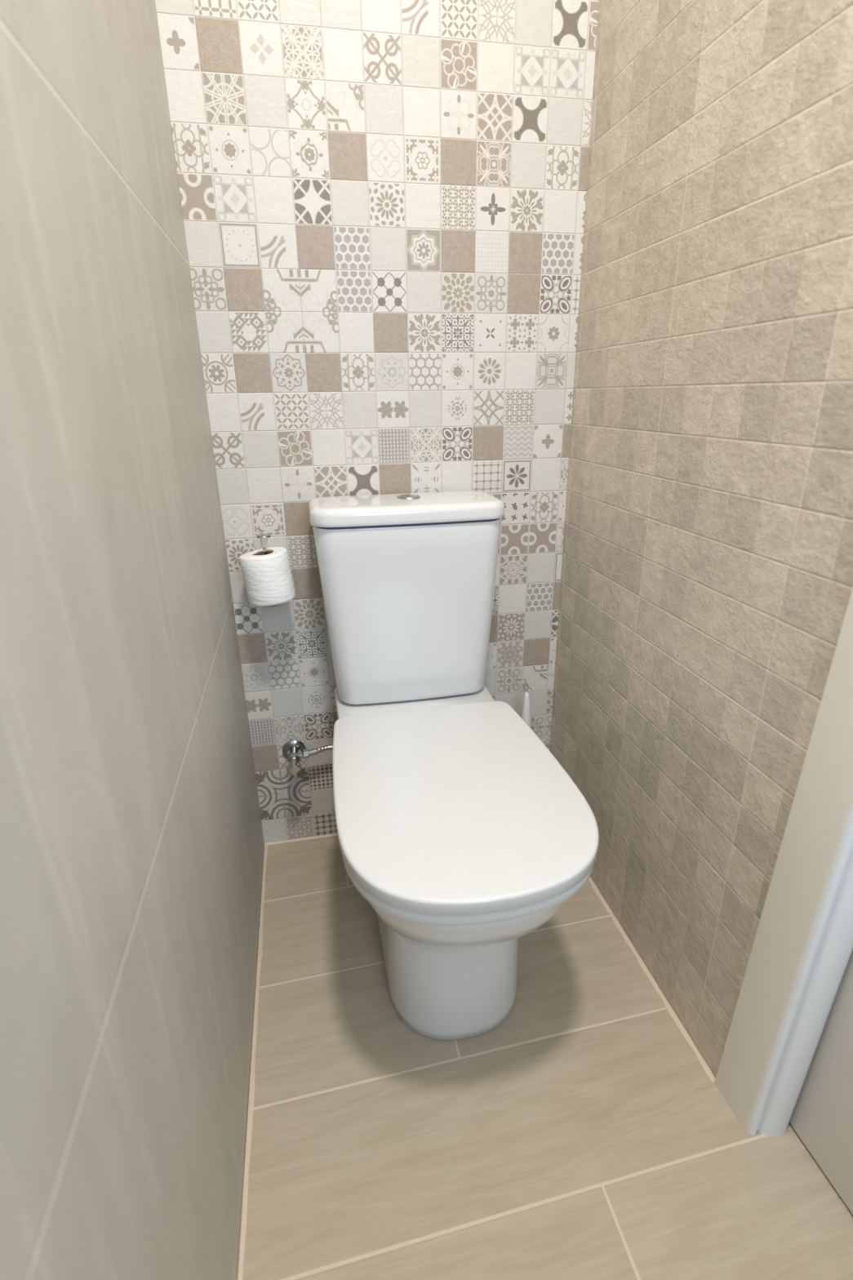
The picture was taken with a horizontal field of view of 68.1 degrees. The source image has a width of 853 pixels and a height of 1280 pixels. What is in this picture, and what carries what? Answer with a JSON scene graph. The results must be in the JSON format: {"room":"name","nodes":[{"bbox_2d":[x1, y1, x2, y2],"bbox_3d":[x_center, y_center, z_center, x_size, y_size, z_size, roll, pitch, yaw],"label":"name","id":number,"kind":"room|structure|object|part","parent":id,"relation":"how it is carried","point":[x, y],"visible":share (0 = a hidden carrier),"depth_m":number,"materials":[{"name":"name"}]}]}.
{"room":"toilet room","nodes":[
{"label":"toilet room","id":0,"kind":"room"},
{"bbox_2d":[0,0,264,1279],"bbox_3d":[-0.252,-0.313,0.108,0.100,2.500,2.250,-5,22,-10],"label":"wall","id":1,"kind":"structure","parent":0,"point":[132,842],"depth_m":0.48,"materials":[{"name":"beige tile"}]},
{"bbox_2d":[237,842,267,1279],"bbox_3d":[-0.173,0.863,0.523,0.008,0.006,2.150,-5,22,-10],"label":"trim","id":2,"kind":"structure","parent":1,"relation":"attached to","point":[251,1091],"depth_m":0.96,"materials":[{"name":"tile"}]},
{"bbox_2d":[155,0,599,842],"bbox_3d":[-0.055,-0.707,1.118,0.708,2.500,0.001,-5,22,-10],"label":"wall","id":3,"kind":"structure","parent":0,"point":[383,202],"depth_m":1.14,"materials":[{"name":"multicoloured tile"}]},
{"bbox_2d":[256,533,280,607],"bbox_3d":[-0.310,-0.133,1.237,0.042,0.158,0.087,-5,22,-10],"label":"toilet roll holder","id":4,"kind":"object","parent":3,"relation":"attached to","point":[263,537],"visible":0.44,"depth_m":1.19,"materials":[{"name":"silver metal"}]},
{"bbox_2d":[239,546,296,606],"bbox_3d":[-0.306,-0.122,1.218,0.100,0.104,0.094,-5,22,-10],"label":"toilet roll","id":5,"kind":"object","parent":4,"relation":"on","point":[268,578],"visible":0.96,"depth_m":1.18,"materials":[{"name":"paper"}]},
{"bbox_2d":[282,739,306,775],"bbox_3d":[-0.292,0.264,1.395,0.053,0.053,0.084,-5,22,-10],"label":"valve","id":6,"kind":"object","parent":3,"relation":"attached to","point":[292,750],"visible":0.98,"depth_m":1.40,"materials":[{"name":"silver metal"}]},
{"bbox_3d":[-0.287,0.275,1.370,0.031,0.031,0.028,-5,22,-10],"label":"knob","id":7,"kind":"part","parent":6,"relation":"part of","materials":[{"name":"metal"}]},
{"bbox_2d":[302,744,333,759],"bbox_3d":[-0.217,0.216,1.397,0.116,0.092,0.021,-4,21,-8],"label":"supply hose","id":8,"kind":"object","parent":6,"relation":"attached to","point":[307,753],"visible":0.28,"depth_m":1.40,"materials":[{"name":"silver metal"}]},
{"bbox_2d":[266,833,337,844],"bbox_3d":[-0.039,0.457,1.566,0.708,0.004,0.006,-5,22,-10],"label":"trim","id":9,"kind":"structure","parent":3,"relation":"attached to","point":[333,834],"depth_m":1.52,"materials":[{"name":"tile"}]},
{"bbox_2d":[242,835,852,1279],"bbox_3d":[0.171,0.884,0.604,0.908,0.100,2.350,-5,22,-10],"label":"floor","id":10,"kind":"structure","parent":0,"point":[580,1135],"depth_m":0.91,"materials":[{"name":"beige tile"}]},
{"bbox_2d":[308,490,599,1039],"bbox_3d":[0.022,0.205,1.090,0.372,0.818,0.706,-5,22,-10],"label":"toilet","id":11,"kind":"object","parent":10,"relation":"on","point":[464,834],"visible":1,"depth_m":1.04,"materials":[{"name":"white ceramic"}]},
{"bbox_3d":[-0.040,-0.251,1.195,0.361,0.032,0.170,-5,22,-10],"label":"cistern lid","id":12,"kind":"part","parent":11,"relation":"part of","materials":[{"name":"white ceramic"}]},
{"bbox_3d":[0.041,0.231,0.997,0.372,0.026,0.509,-5,22,-10],"label":"lid","id":13,"kind":"part","parent":11,"relation":"part of","materials":[{"name":"white plastic"}]},
{"bbox_3d":[0.041,0.253,1.006,0.365,0.017,0.502,-5,22,-10],"label":"seat","id":14,"kind":"part","parent":11,"relation":"part of","materials":[{"name":"white plastic"}]},
{"bbox_3d":[0.229,0.400,1.526,0.100,0.133,0.100,-5,22,-10],"label":"toilet brush holder","id":15,"kind":"object","parent":10,"relation":"on","visible":0},
{"bbox_2d":[520,692,530,727],"bbox_3d":[0.228,0.278,1.478,0.076,0.344,0.076,-5,22,-10],"label":"toilet brush","id":16,"kind":"object","parent":15,"relation":"in","point":[526,708],"visible":0.23,"depth_m":1.42,"materials":[{"name":"white plastic"}]},
{"bbox_2d":[549,0,852,1077],"bbox_3d":[0.540,-0.379,0.251,0.100,2.500,2.250,-5,22,-10],"label":"wall","id":17,"kind":"structure","parent":0,"point":[706,585],"depth_m":0.88,"materials":[{"name":"beige tile"}]},
{"bbox_2d":[588,876,715,1082],"bbox_3d":[0.374,0.553,1.302,0.008,0.006,0.718,-5,22,-10],"label":"trim","id":18,"kind":"structure","parent":17,"relation":"attached to","point":[705,1066],"depth_m":1.13,"materials":[{"name":"tile"}]},
{"bbox_2d":[715,587,852,1131],"bbox_3d":[0.559,-0.135,0.140,0.064,2.125,0.996,-5,22,-10],"label":"trim","id":19,"kind":"structure","parent":17,"relation":"attached to","point":[822,806],"depth_m":0.77,"materials":[{"name":"beige paint"}]},
{"bbox_2d":[746,807,852,1136],"bbox_3d":[0.487,-0.239,0.500,0.062,2.060,0.111,-5,22,-10],"label":"trim","id":20,"kind":"structure","parent":17,"relation":"attached to","point":[829,948],"depth_m":0.79,"materials":[{"name":"white paint"}]},
{"bbox_2d":[789,949,852,1213],"bbox_3d":[0.591,-0.110,0.160,0.078,2.053,0.860,-5,22,-10],"label":"door","id":21,"kind":"structure","parent":17,"relation":"in","point":[822,1116],"depth_m":0.83,"materials":[{"name":"beige paint"}]}
]}

